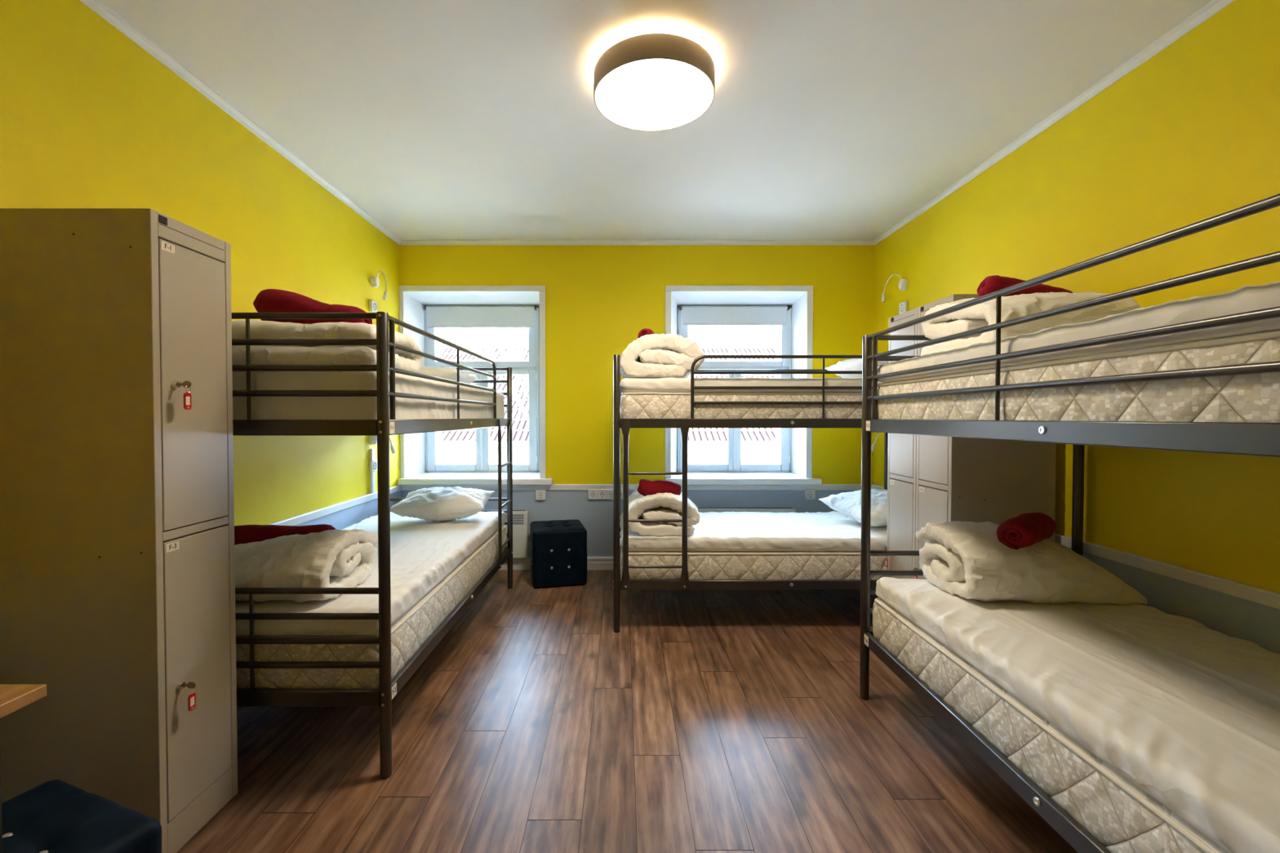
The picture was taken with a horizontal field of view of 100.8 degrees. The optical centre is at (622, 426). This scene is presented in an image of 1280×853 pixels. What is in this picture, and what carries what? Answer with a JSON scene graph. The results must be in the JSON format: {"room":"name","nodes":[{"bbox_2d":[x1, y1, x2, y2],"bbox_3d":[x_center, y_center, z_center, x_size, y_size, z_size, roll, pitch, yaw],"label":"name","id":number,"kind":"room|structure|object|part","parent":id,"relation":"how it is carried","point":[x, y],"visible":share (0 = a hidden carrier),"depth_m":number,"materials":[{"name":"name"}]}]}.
{"room":"dormitory","nodes":[
{"label":"dormitory","id":0,"kind":"room"},
{"bbox_2d":[0,0,400,529],"bbox_3d":[-1.890,-0.107,1.587,0.120,2.715,5.718,0,1,0],"label":"wall","id":1,"kind":"structure","parent":0,"point":[90,118],"depth_m":2.29,"materials":[{"name":"yellow paint"}]},
{"bbox_2d":[80,0,401,244],"bbox_3d":[-1.814,-1.448,1.573,0.032,0.032,5.498,0,1,0],"label":"trim","id":2,"kind":"structure","parent":1,"relation":"attached to","point":[99,6],"depth_m":2.35,"materials":[{"name":"paint"}]},
{"bbox_2d":[267,484,402,525],"bbox_3d":[-1.821,0.550,1.609,0.018,0.050,5.498,0,1,0],"label":"trim","id":3,"kind":"structure","parent":1,"relation":"attached to","point":[304,517],"depth_m":3.27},
{"bbox_2d":[369,448,375,493],"bbox_3d":[-1.821,0.322,3.846,0.018,0.325,0.050,0,1,0],"label":"cable trunking","id":4,"kind":"object","parent":1,"relation":"attached to","point":[372,455],"visible":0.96,"depth_m":3.83,"materials":[{"name":"white plastic"}]},
{"bbox_2d":[368,299,377,312],"bbox_3d":[-1.813,-0.870,3.845,0.030,0.084,0.082,0,1,0],"label":"wall socket","id":5,"kind":"object","parent":1,"relation":"attached to","point":[372,304],"visible":0.98,"depth_m":3.81,"materials":[{"name":"white plastic"}]},
{"bbox_2d":[373,302,377,311],"bbox_3d":[-1.801,-0.870,3.845,0.005,0.060,0.060,0,1,0],"label":"outlet","id":6,"kind":"object","parent":5,"relation":"attached to","point":[375,304],"depth_m":3.84,"materials":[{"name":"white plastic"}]},
{"bbox_2d":[368,459,377,471],"bbox_3d":[-1.813,0.285,3.846,0.030,0.084,0.082,0,1,0],"label":"wall socket","id":7,"kind":"object","parent":1,"relation":"attached to","point":[372,464],"visible":0.98,"depth_m":3.82,"materials":[{"name":"white plastic"}]},
{"bbox_2d":[373,461,377,470],"bbox_3d":[-1.801,0.285,3.846,0.005,0.060,0.060,0,1,0],"label":"outlet","id":8,"kind":"object","parent":7,"relation":"attached to","point":[375,463],"depth_m":3.84,"materials":[{"name":"white plastic"}]},
{"bbox_2d":[370,270,387,300],"bbox_3d":[-1.775,-1.032,3.862,0.110,0.216,0.064,0,1,0],"label":"reading lamp","id":9,"kind":"object","parent":1,"relation":"attached to","point":[375,282],"visible":1,"depth_m":3.85,"materials":[{"name":"white plastic"}]},
{"bbox_2d":[368,435,395,453],"bbox_3d":[-1.743,0.113,3.843,0.175,0.166,0.064,0,1,0],"label":"reading lamp","id":10,"kind":"object","parent":1,"relation":"attached to","point":[372,439],"visible":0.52,"depth_m":3.83,"materials":[{"name":"white plastic"}]},
{"bbox_2d":[441,325,776,348],"bbox_3d":[0.000,-1.245,27.858,36.000,10.400,8.247,0,1,0],"label":"sky","id":11,"kind":"structure","parent":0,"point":[705,336],"depth_m":26.32,"materials":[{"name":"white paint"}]},
{"bbox_2d":[176,569,1078,852],"bbox_3d":[0.116,1.230,1.631,3.934,0.001,5.519,0,1,0],"label":"floor","id":12,"kind":"structure","parent":0,"point":[713,721],"depth_m":1.98,"materials":[{"name":"brown laminate"}]},
{"bbox_2d":[0,684,46,852],"bbox_3d":[-1.459,0.880,0.241,0.722,0.750,1.550,0,1,0],"label":"desk","id":13,"kind":"object","parent":12,"relation":"on","point":[13,697],"visible":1,"depth_m":0.97,"materials":[{"name":"brown wood"}]},
{"bbox_3d":[-1.150,0.879,0.956,0.030,0.727,0.030,0,1,0],"label":"leg","id":14,"kind":"part","parent":13,"relation":"part of","materials":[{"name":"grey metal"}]},
{"bbox_2d":[1,779,161,852],"bbox_3d":[-1.208,1.023,0.990,0.408,0.437,0.406,0,1,20],"label":"stool","id":15,"kind":"object","parent":12,"relation":"on","point":[52,816],"visible":1,"depth_m":1.08,"materials":[{"name":"blue fabric"}]},
{"bbox_2d":[0,208,237,852],"bbox_3d":[-1.524,0.316,1.606,0.498,1.828,0.298,0,1,0],"label":"locker","id":16,"kind":"object","parent":12,"relation":"on","point":[117,557],"visible":0.98,"depth_m":1.46,"materials":[{"name":"metal"}]},
{"bbox_2d":[178,381,191,409],"bbox_3d":[-1.258,-0.090,1.521,0.028,0.083,0.027,1,1,42],"label":"key","id":17,"kind":"object","parent":16,"relation":"attached to","point":[187,396],"visible":1,"depth_m":1.52,"materials":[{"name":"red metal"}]},
{"bbox_2d":[183,681,195,711],"bbox_3d":[-1.258,0.783,1.537,0.028,0.083,0.027,1,1,42],"label":"key","id":18,"kind":"object","parent":16,"relation":"attached to","point":[192,697],"visible":1,"depth_m":1.53,"materials":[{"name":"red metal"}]},
{"bbox_3d":[-1.297,-0.117,1.598,0.020,0.818,0.242,0,1,0],"label":"door","id":19,"kind":"part","parent":16,"relation":"part of","materials":[{"name":"paint"}]},
{"bbox_3d":[-1.297,0.724,1.613,0.020,0.797,0.242,0,1,0],"label":"door","id":20,"kind":"part","parent":16,"relation":"part of","materials":[{"name":"paint"}]},
{"bbox_2d":[231,311,512,779],"bbox_3d":[-1.291,0.398,2.861,0.980,1.620,2.083,0,1,0],"label":"bunk bed","id":21,"kind":"object","parent":12,"relation":"on","point":[386,424],"visible":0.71,"depth_m":1.84,"materials":[{"name":"grey metal"}]},
{"bbox_3d":[-1.296,0.004,1.833,0.894,0.055,0.022,0,1,0],"label":"rail","id":22,"kind":"part","parent":21,"relation":"part of","materials":[{"name":"grey metal"}]},
{"bbox_3d":[-1.296,0.949,1.851,0.894,0.055,0.022,0,1,0],"label":"rail","id":23,"kind":"part","parent":21,"relation":"part of","materials":[{"name":"grey metal"}]},
{"bbox_2d":[231,371,504,419],"bbox_3d":[-1.298,-0.116,2.854,0.903,0.235,1.998,0,1,0],"label":"mattress","id":24,"kind":"object","parent":21,"relation":"on","point":[261,407],"visible":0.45,"depth_m":1.86,"materials":[{"name":"fabric"}]},
{"bbox_2d":[231,319,422,373],"bbox_3d":[-1.295,-0.306,2.126,0.818,0.194,0.563,0,1,0],"label":"duvet","id":25,"kind":"object","parent":24,"relation":"on","point":[260,354],"visible":0.52,"depth_m":1.89,"materials":[{"name":"fabric"}]},
{"bbox_2d":[253,288,372,324],"bbox_3d":[-1.181,-0.439,2.032,0.455,0.185,0.146,0,1,7],"label":"blanket","id":26,"kind":"object","parent":25,"relation":"on","point":[268,300],"visible":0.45,"depth_m":1.98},
{"bbox_2d":[418,365,477,383],"bbox_3d":[-1.320,-0.323,3.575,0.560,0.170,0.460,0,1,0],"label":"pillow","id":27,"kind":"object","parent":24,"relation":"on","point":[446,372],"visible":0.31,"depth_m":3.41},
{"bbox_2d":[235,525,506,688],"bbox_3d":[-1.296,0.836,2.869,0.908,0.204,2.002,0,1,0],"label":"mattress","id":28,"kind":"object","parent":21,"relation":"on","point":[410,632],"visible":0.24,"depth_m":1.88,"materials":[{"name":"beige"}]},
{"bbox_2d":[235,511,506,635],"bbox_3d":[-1.295,0.679,2.865,0.914,0.109,2.009,0,1,0],"label":"sheet","id":29,"kind":"object","parent":28,"relation":"on","point":[423,553],"visible":0.47,"depth_m":2.33,"materials":[{"name":"fabric"}]},
{"bbox_2d":[234,528,377,602],"bbox_3d":[-1.399,0.528,2.114,0.675,0.241,0.482,0,1,0],"label":"duvet","id":30,"kind":"object","parent":29,"relation":"on","point":[333,558],"visible":0.61,"depth_m":1.95,"materials":[{"name":"fabric"}]},
{"bbox_2d":[234,524,335,545],"bbox_3d":[-1.520,0.485,2.313,0.516,0.112,0.105,0,1,-2],"label":"blanket","id":31,"kind":"object","parent":30,"relation":"on","point":[244,534],"visible":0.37,"depth_m":2.27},
{"bbox_2d":[390,486,493,520],"bbox_3d":[-1.199,0.515,3.549,0.600,0.208,0.458,0,1,-6],"label":"pillow","id":32,"kind":"object","parent":29,"relation":"on","point":[437,504],"visible":1,"depth_m":3.38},
{"bbox_3d":[-0.831,0.416,1.841,0.039,1.620,0.039,0,1,0],"label":"post","id":33,"kind":"part","parent":21,"relation":"part of","materials":[{"name":"grey metal"}]},
{"bbox_3d":[-0.837,-0.015,2.853,0.034,0.055,2.004,0,1,0],"label":"rail","id":34,"kind":"part","parent":21,"relation":"part of","materials":[{"name":"grey metal"}]},
{"bbox_3d":[-0.837,0.930,2.870,0.034,0.055,2.004,0,1,0],"label":"rail","id":35,"kind":"part","parent":21,"relation":"part of","materials":[{"name":"grey metal"}]},
{"bbox_3d":[-0.831,0.379,3.881,0.039,1.620,0.039,0,1,0],"label":"post","id":36,"kind":"part","parent":21,"relation":"part of","materials":[{"name":"grey metal"}]},
{"bbox_2d":[529,519,586,587],"bbox_3d":[-0.505,0.967,4.092,0.413,0.437,0.411,0,1,-13],"label":"stool","id":37,"kind":"object","parent":12,"relation":"on","point":[558,548],"visible":1,"depth_m":3.90,"materials":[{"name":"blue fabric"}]},
{"bbox_2d":[613,354,888,633],"bbox_3d":[0.983,0.385,3.545,2.083,1.620,0.980,0,1,0],"label":"bunk bed","id":38,"kind":"object","parent":12,"relation":"on","point":[625,583],"visible":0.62,"depth_m":3.07,"materials":[{"name":"grey metal"}]},
{"bbox_3d":[-0.037,0.394,3.086,0.039,1.620,0.039,0,1,0],"label":"post","id":39,"kind":"part","parent":38,"relation":"part of","materials":[{"name":"grey metal"}]},
{"bbox_3d":[0.983,-0.019,3.084,2.004,0.055,0.034,0,1,0],"label":"rail","id":40,"kind":"part","parent":38,"relation":"part of","materials":[{"name":"grey metal"}]},
{"bbox_2d":[620,392,862,418],"bbox_3d":[0.983,-0.112,3.542,2.002,0.195,0.908,0,1,0],"label":"mattress","id":41,"kind":"object","parent":38,"relation":"on","point":[633,405],"visible":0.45,"depth_m":3.09,"materials":[{"name":"beige"}]},
{"bbox_2d":[620,377,881,394],"bbox_3d":[0.981,-0.257,3.539,2.005,0.093,0.910,0,1,0],"label":"sheet","id":42,"kind":"object","parent":41,"relation":"on","point":[669,384],"visible":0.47,"depth_m":3.10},
{"bbox_2d":[620,333,704,378],"bbox_3d":[0.228,-0.428,3.412,0.515,0.267,0.638,0,1,0],"label":"duvet","id":43,"kind":"object","parent":42,"relation":"on","point":[652,355],"visible":0.88,"depth_m":3.10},
{"bbox_2d":[637,328,654,338],"bbox_3d":[0.178,-0.561,3.470,0.109,0.123,0.382,0,1,14],"label":"blanket","id":44,"kind":"object","parent":43,"relation":"on","point":[644,331],"visible":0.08,"depth_m":3.30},
{"bbox_2d":[824,352,888,377],"bbox_3d":[1.715,-0.396,3.553,0.510,0.197,0.550,0,1,-5],"label":"pillow","id":45,"kind":"object","parent":42,"relation":"on","point":[852,364],"visible":0.2,"depth_m":3.51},
{"bbox_3d":[0.983,0.926,3.101,2.004,0.055,0.034,0,1,0],"label":"rail","id":46,"kind":"part","parent":38,"relation":"part of","materials":[{"name":"grey metal"}]},
{"bbox_2d":[620,537,886,579],"bbox_3d":[0.983,0.829,3.559,2.002,0.192,0.908,0,1,0],"label":"mattress","id":47,"kind":"object","parent":38,"relation":"on","point":[701,565],"visible":0.31,"depth_m":3.11,"materials":[{"name":"beige"}]},
{"bbox_2d":[620,511,887,551],"bbox_3d":[0.983,0.687,3.554,2.016,0.091,0.921,0,1,0],"label":"sheet","id":48,"kind":"object","parent":47,"relation":"on","point":[833,531],"visible":0.67,"depth_m":3.20,"materials":[{"name":"fabric"}]},
{"bbox_2d":[628,488,699,536],"bbox_3d":[0.239,0.525,3.441,0.471,0.251,0.573,0,1,0],"label":"duvet","id":49,"kind":"object","parent":48,"relation":"on","point":[666,505],"visible":0.76,"depth_m":3.16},
{"bbox_2d":[637,479,680,496],"bbox_3d":[0.228,0.392,3.321,0.282,0.133,0.101,0,1,-12],"label":"blanket","id":50,"kind":"object","parent":49,"relation":"on","point":[646,486],"visible":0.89,"depth_m":3.28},
{"bbox_2d":[817,488,887,526],"bbox_3d":[1.705,0.540,3.582,0.507,0.217,0.602,0,1,-9],"label":"pillow","id":51,"kind":"object","parent":48,"relation":"on","point":[847,504],"visible":0.56,"depth_m":3.50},
{"bbox_3d":[2.003,0.377,4.016,0.039,1.620,0.039,0,1,0],"label":"post","id":52,"kind":"part","parent":38,"relation":"part of","materials":[{"name":"grey metal"}]},
{"bbox_2d":[886,307,917,578],"bbox_3d":[1.764,0.293,2.910,0.498,1.828,0.298,0,1,0],"label":"locker","id":53,"kind":"object","parent":12,"relation":"on","point":[902,448],"visible":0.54,"depth_m":2.90,"materials":[{"name":"metal"}]},
{"bbox_2d":[884,555,888,567],"bbox_3d":[1.498,0.756,2.996,0.028,0.083,0.027,1,1,42],"label":"key","id":54,"kind":"object","parent":53,"relation":"attached to","point":[886,559],"visible":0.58,"depth_m":3.00,"materials":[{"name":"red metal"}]},
{"bbox_3d":[1.537,0.700,2.917,0.020,0.797,0.242,0,1,0],"label":"door","id":55,"kind":"part","parent":53,"relation":"part of","materials":[{"name":"paint"}]},
{"bbox_3d":[1.537,-0.141,2.902,0.020,0.818,0.242,0,1,0],"label":"door","id":56,"kind":"part","parent":53,"relation":"part of","materials":[{"name":"paint"}]},
{"bbox_2d":[915,293,1056,579],"bbox_3d":[1.764,0.298,2.611,0.498,1.828,0.298,0,1,0],"label":"locker","id":57,"kind":"object","parent":12,"relation":"on","point":[961,479],"visible":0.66,"depth_m":2.46,"materials":[{"name":"metal"}]},
{"bbox_2d":[913,568,919,578],"bbox_3d":[1.498,0.762,2.698,0.028,0.083,0.027,1,1,42],"label":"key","id":58,"kind":"object","parent":57,"relation":"attached to","point":[914,569],"visible":0.43,"depth_m":2.70,"materials":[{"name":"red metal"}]},
{"bbox_3d":[1.537,0.705,2.618,0.020,0.797,0.242,0,1,0],"label":"door","id":59,"kind":"part","parent":57,"relation":"part of","materials":[{"name":"paint"}]},
{"bbox_3d":[1.537,-0.135,2.603,0.020,0.818,0.242,0,1,0],"label":"door","id":60,"kind":"part","parent":57,"relation":"part of","materials":[{"name":"paint"}]},
{"bbox_2d":[859,193,1279,852],"bbox_3d":[1.524,0.425,1.327,0.980,1.620,2.083,0,1,1],"label":"bunk bed","id":61,"kind":"object","parent":12,"relation":"on","point":[1259,439],"visible":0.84,"depth_m":1.33,"materials":[{"name":"grey metal"}]},
{"bbox_3d":[1.081,0.407,2.354,0.039,1.620,0.039,0,1,1],"label":"post","id":62,"kind":"part","parent":61,"relation":"part of","materials":[{"name":"grey metal"}]},
{"bbox_3d":[1.070,0.958,1.344,0.034,0.055,2.004,0,1,1],"label":"rail","id":63,"kind":"part","parent":61,"relation":"part of","materials":[{"name":"grey metal"}]},
{"bbox_2d":[872,597,1228,852],"bbox_3d":[1.529,0.866,1.335,0.908,0.198,2.002,0,1,1],"label":"mattress","id":64,"kind":"object","parent":61,"relation":"on","point":[1116,811],"visible":0.28,"depth_m":1.35,"materials":[{"name":"beige"}]},
{"bbox_2d":[875,577,1279,852],"bbox_3d":[1.530,0.718,1.329,0.907,0.098,2.006,0,1,1],"label":"sheet","id":65,"kind":"object","parent":64,"relation":"on","point":[1187,711],"visible":0.79,"depth_m":1.38,"materials":[{"name":"fabric"}]},
{"bbox_2d":[915,520,1148,604],"bbox_3d":[1.622,0.534,2.147,0.677,0.271,0.434,0,1,1],"label":"duvet","id":66,"kind":"object","parent":65,"relation":"on","point":[967,560],"visible":0.97,"depth_m":1.97,"materials":[{"name":"fabric"}]},
{"bbox_2d":[996,512,1056,549],"bbox_3d":[1.596,0.414,2.093,0.319,0.130,0.133,-1,1,-38],"label":"blanket","id":67,"kind":"object","parent":66,"relation":"on","point":[1024,530],"visible":0.98,"depth_m":2.01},
{"bbox_3d":[1.070,0.013,1.327,0.034,0.055,2.004,0,1,1],"label":"rail","id":68,"kind":"part","parent":61,"relation":"part of","materials":[{"name":"grey metal"}]},
{"bbox_2d":[876,329,1279,422],"bbox_3d":[1.529,-0.072,1.318,0.908,0.195,2.002,0,1,1],"label":"mattress","id":69,"kind":"object","parent":61,"relation":"on","point":[1255,397],"visible":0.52,"depth_m":1.14,"materials":[{"name":"beige"}]},
{"bbox_2d":[877,281,1279,382],"bbox_3d":[1.530,-0.217,1.314,0.908,0.094,2.009,0,1,1],"label":"sheet","id":70,"kind":"object","parent":69,"relation":"on","point":[1246,298],"visible":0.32,"depth_m":1.14,"materials":[{"name":"fabric"}]},
{"bbox_2d":[920,291,1142,355],"bbox_3d":[1.543,-0.405,2.058,0.514,0.272,0.526,0,1,0],"label":"duvet","id":71,"kind":"object","parent":70,"relation":"on","point":[982,314],"visible":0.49,"depth_m":1.86,"materials":[{"name":"fabric"}]},
{"bbox_2d":[977,275,1073,297],"bbox_3d":[1.577,-0.528,2.081,0.335,0.135,0.112,0,1,5],"label":"blanket","id":72,"kind":"object","parent":71,"relation":"on","point":[990,284],"visible":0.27,"depth_m":2.04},
{"bbox_3d":[2.010,0.407,2.339,0.039,1.620,0.039,0,1,1],"label":"post","id":73,"kind":"part","parent":61,"relation":"part of","materials":[{"name":"grey metal"}]},
{"bbox_2d":[399,244,875,556],"bbox_3d":[0.117,-0.223,4.671,4.133,2.835,0.652,0,1,0],"label":"wall","id":74,"kind":"structure","parent":0,"point":[599,299],"depth_m":4.34,"materials":[{"name":"yellow paint"}]},
{"bbox_2d":[397,285,553,485],"bbox_3d":[-1.202,-0.344,4.631,1.254,1.629,0.727,0,1,0],"label":"window","id":75,"kind":"structure","parent":74,"relation":"in","point":[434,468],"depth_m":4.75,"materials":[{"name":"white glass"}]},
{"bbox_3d":[-1.520,-0.057,4.781,0.495,0.922,0.047,0,1,0],"label":"sash","id":76,"kind":"part","parent":75,"relation":"part of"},
{"bbox_3d":[-1.202,0.446,4.544,1.253,0.054,0.525,0,1,0],"label":"sill","id":77,"kind":"part","parent":75,"relation":"part of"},
{"bbox_2d":[424,305,538,408],"bbox_3d":[-1.262,-0.579,4.730,1.015,1.002,0.041,0,1,0],"label":"roller blind","id":78,"kind":"object","parent":75,"relation":"attached to","point":[437,316],"visible":1,"depth_m":4.71,"materials":[{"name":"white fabric"}]},
{"bbox_3d":[-0.762,-0.568,4.720,0.016,0.980,0.006,0,1,0],"label":"bead chain","id":79,"kind":"part","parent":78,"relation":"part of","materials":[{"name":"white plastic"}]},
{"bbox_3d":[-1.270,-0.803,4.768,0.994,0.535,0.047,0,1,0],"label":"sash","id":80,"kind":"part","parent":75,"relation":"part of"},
{"bbox_3d":[-1.270,-0.337,4.810,1.030,1.505,0.090,0,1,0],"label":"frame","id":81,"kind":"part","parent":75,"relation":"part of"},
{"bbox_3d":[-1.020,-0.057,4.781,0.495,0.922,0.047,0,1,0],"label":"sash","id":82,"kind":"part","parent":75,"relation":"part of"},
{"bbox_2d":[502,510,528,558],"bbox_3d":[-1.198,0.878,4.326,0.845,0.386,0.076,0,1,0],"label":"heater","id":83,"kind":"object","parent":74,"relation":"attached to","point":[520,517],"visible":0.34,"depth_m":4.29,"materials":[{"name":"grey"}]},
{"bbox_2d":[505,515,524,524],"bbox_3d":[-1.198,0.754,4.287,0.785,0.076,0.002,0,1,0],"label":"grille","id":84,"kind":"object","parent":83,"relation":"attached to","point":[517,519],"depth_m":4.29,"materials":[{"name":"grey"}]},
{"bbox_2d":[535,489,546,500],"bbox_3d":[-0.675,0.563,4.342,0.082,0.084,0.030,0,1,0],"label":"wall socket","id":85,"kind":"object","parent":74,"relation":"attached to","point":[540,495],"visible":1,"depth_m":4.33,"materials":[{"name":"white plastic"}]},
{"bbox_2d":[537,491,544,498],"bbox_3d":[-0.675,0.563,4.330,0.060,0.060,0.005,0,1,0],"label":"outlet","id":86,"kind":"object","parent":85,"relation":"attached to","point":[540,495],"depth_m":4.33,"materials":[{"name":"white plastic"}]},
{"bbox_2d":[498,556,613,569],"bbox_3d":[0.117,1.128,4.360,3.893,0.106,0.018,0,1,0],"label":"baseboard","id":87,"kind":"structure","parent":74,"relation":"attached to","point":[593,562],"depth_m":4.35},
{"bbox_2d":[587,488,622,499],"bbox_3d":[-0.145,0.554,4.342,0.281,0.080,0.030,0,1,0],"label":"wall socket","id":88,"kind":"object","parent":74,"relation":"attached to","point":[593,494],"visible":0.76,"depth_m":4.33,"materials":[{"name":"white plastic"}]},
{"bbox_2d":[589,490,596,497],"bbox_3d":[-0.246,0.556,4.330,0.060,0.060,0.005,0,1,0],"label":"outlet","id":89,"kind":"object","parent":88,"relation":"attached to","point":[593,494],"depth_m":4.33,"materials":[{"name":"white plastic"}]},
{"bbox_2d":[598,490,605,497],"bbox_3d":[-0.172,0.556,4.330,0.060,0.060,0.005,0,1,0],"label":"outlet","id":90,"kind":"object","parent":88,"relation":"attached to","point":[602,494],"depth_m":4.33,"materials":[{"name":"white plastic"}]},
{"bbox_2d":[607,490,613,497],"bbox_3d":[-0.098,0.556,4.330,0.060,0.060,0.005,0,1,0],"label":"outlet","id":91,"kind":"object","parent":88,"relation":"attached to","point":[610,493],"depth_m":4.33,"materials":[{"name":"white plastic"}]},
{"bbox_2d":[399,240,875,244],"bbox_3d":[0.117,-1.498,4.306,3.893,0.032,0.032,0,1,0],"label":"trim","id":92,"kind":"structure","parent":74,"relation":"attached to","point":[402,242],"depth_m":4.31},
{"bbox_2d":[401,484,872,490],"bbox_3d":[0.117,0.501,4.349,3.893,0.050,0.018,0,1,0],"label":"trim","id":93,"kind":"structure","parent":74,"relation":"attached to","point":[553,486],"depth_m":4.34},
{"bbox_2d":[665,285,822,485],"bbox_3d":[0.979,-0.344,4.631,1.268,1.629,0.727,0,1,0],"label":"window","id":94,"kind":"structure","parent":74,"relation":"in","point":[782,468],"depth_m":4.66,"materials":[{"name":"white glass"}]},
{"bbox_3d":[0.756,-0.057,4.781,0.493,0.922,0.047,0,1,0],"label":"sash","id":95,"kind":"part","parent":94,"relation":"part of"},
{"bbox_3d":[1.005,-0.337,4.810,1.026,1.505,0.090,0,1,0],"label":"frame","id":96,"kind":"part","parent":94,"relation":"part of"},
{"bbox_3d":[1.005,-0.803,4.768,0.990,0.535,0.047,0,1,0],"label":"sash","id":97,"kind":"part","parent":94,"relation":"part of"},
{"bbox_2d":[680,305,791,377],"bbox_3d":[1.004,-0.579,4.730,0.991,1.002,0.041,0,1,0],"label":"roller blind","id":98,"kind":"object","parent":94,"relation":"attached to","point":[692,315],"visible":0.88,"depth_m":4.71,"materials":[{"name":"white fabric"}]},
{"bbox_3d":[1.491,-0.568,4.720,0.016,0.980,0.006,0,1,0],"label":"bead chain","id":99,"kind":"part","parent":98,"relation":"part of","materials":[{"name":"white plastic"}]},
{"bbox_3d":[0.979,0.446,4.544,1.268,0.054,0.525,0,1,0],"label":"sill","id":100,"kind":"part","parent":94,"relation":"part of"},
{"bbox_3d":[1.254,-0.057,4.781,0.493,0.922,0.047,0,1,0],"label":"sash","id":101,"kind":"part","parent":94,"relation":"part of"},
{"bbox_2d":[697,507,795,512],"bbox_3d":[0.980,0.853,4.326,0.840,0.376,0.076,0,1,0],"label":"heater","id":102,"kind":"object","parent":74,"relation":"attached to","point":[700,509],"visible":0.12,"depth_m":4.29,"materials":[{"name":"grey"}]},
{"bbox_2d":[697,507,792,508],"bbox_3d":[0.980,0.666,4.316,0.800,0.002,0.030,0,1,0],"label":"vent","id":103,"kind":"object","parent":102,"relation":"attached to","point":[698,508],"depth_m":4.31,"materials":[{"name":"grey"}]},
{"bbox_2d":[804,488,815,499],"bbox_3d":[1.535,0.558,4.342,0.082,0.084,0.030,0,1,0],"label":"wall socket","id":104,"kind":"object","parent":74,"relation":"attached to","point":[810,494],"visible":1,"depth_m":4.33,"materials":[{"name":"white plastic"}]},
{"bbox_2d":[806,491,813,497],"bbox_3d":[1.535,0.558,4.330,0.060,0.060,0.005,0,1,0],"label":"outlet","id":105,"kind":"object","parent":104,"relation":"attached to","point":[809,494],"depth_m":4.33,"materials":[{"name":"white plastic"}]},
{"bbox_2d":[101,0,1212,239],"bbox_3d":[0.117,-1.524,1.572,4.133,0.120,5.738,0,1,0],"label":"ceiling","id":106,"kind":"structure","parent":0,"point":[438,119],"depth_m":2.37,"materials":[{"name":"paint"}]},
{"bbox_2d":[593,32,715,131],"bbox_3d":[0.128,-1.416,2.190,0.498,0.117,0.498,0,1,0],"label":"ceiling lamp","id":107,"kind":"object","parent":106,"relation":"attached to","point":[647,82],"visible":1,"depth_m":2.16,"materials":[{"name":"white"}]},
{"bbox_2d":[596,58,711,118],"bbox_3d":[0.128,-1.413,2.190,0.480,0.010,0.480,0,1,0],"label":"diffuser","id":108,"kind":"object","parent":107,"relation":"attached to","point":[651,88],"depth_m":2.21,"materials":[{"name":"white"}]},
{"bbox_2d":[873,0,1279,653],"bbox_3d":[2.123,-0.107,1.587,0.120,2.715,5.718,0,1,0],"label":"wall","id":109,"kind":"structure","parent":0,"point":[1189,135],"depth_m":2.03,"materials":[{"name":"yellow paint"}]},
{"bbox_2d":[871,432,880,451],"bbox_3d":[1.938,0.088,3.882,0.249,0.193,0.064,0,1,0],"label":"reading lamp","id":110,"kind":"object","parent":109,"relation":"attached to","point":[873,446],"visible":0.28,"depth_m":3.88,"materials":[{"name":"white plastic"}]},
{"bbox_2d":[881,273,907,302],"bbox_3d":[1.977,-1.012,3.862,0.173,0.205,0.064,0,1,0],"label":"reading lamp","id":111,"kind":"object","parent":109,"relation":"attached to","point":[903,283],"visible":1,"depth_m":3.85,"materials":[{"name":"white plastic"}]},
{"bbox_2d":[898,301,907,314],"bbox_3d":[2.046,-0.866,3.865,0.030,0.084,0.082,0,1,0],"label":"wall socket","id":112,"kind":"object","parent":109,"relation":"attached to","point":[903,308],"visible":0.95,"depth_m":3.84,"materials":[{"name":"white plastic"}]},
{"bbox_2d":[898,303,903,312],"bbox_3d":[2.034,-0.866,3.865,0.005,0.060,0.060,0,1,0],"label":"outlet","id":113,"kind":"object","parent":112,"relation":"attached to","point":[901,305],"depth_m":3.87,"materials":[{"name":"white plastic"}]},
{"bbox_2d":[873,0,1235,244],"bbox_3d":[2.047,-1.448,1.573,0.032,0.032,5.498,0,1,0],"label":"trim","id":114,"kind":"structure","parent":109,"relation":"attached to","point":[1211,8],"depth_m":2.35,"materials":[{"name":"paint"}]},
{"bbox_2d":[872,484,1279,608],"bbox_3d":[2.054,0.550,1.609,0.018,0.050,5.498,0,1,0],"label":"trim","id":115,"kind":"structure","parent":109,"relation":"attached to","point":[1267,597],"depth_m":1.93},
{"label":"outside","id":116,"kind":"structure","parent":0,"visible":0},
{"bbox_3d":[0.000,3.836,42.776,120.000,0.300,74.600,0,1,0],"label":"ground","id":117,"kind":"structure","parent":116,"visible":0},
{"bbox_2d":[453,327,690,423],"bbox_3d":[-1.350,-0.440,11.173,6.618,9.409,3.582,-1,1,-27],"label":"bare tree","id":118,"kind":"object","parent":117,"relation":"on","point":[513,334],"visible":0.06,"depth_m":10.61,"materials":[{"name":"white plant"}]},
{"bbox_2d":[441,348,776,464],"bbox_3d":[0.000,0.788,17.067,32.600,6.726,9.900,0,1,0],"label":"house","id":119,"kind":"structure","parent":117,"relation":"on","point":[706,446],"depth_m":13.02,"materials":[{"name":"white paint"}]},
{"bbox_3d":[-4.320,0.760,12.941,0.500,0.370,0.020,0,1,0],"label":"pane","id":120,"kind":"part","parent":119,"relation":"part of","materials":[{"name":"white"}]}
]}

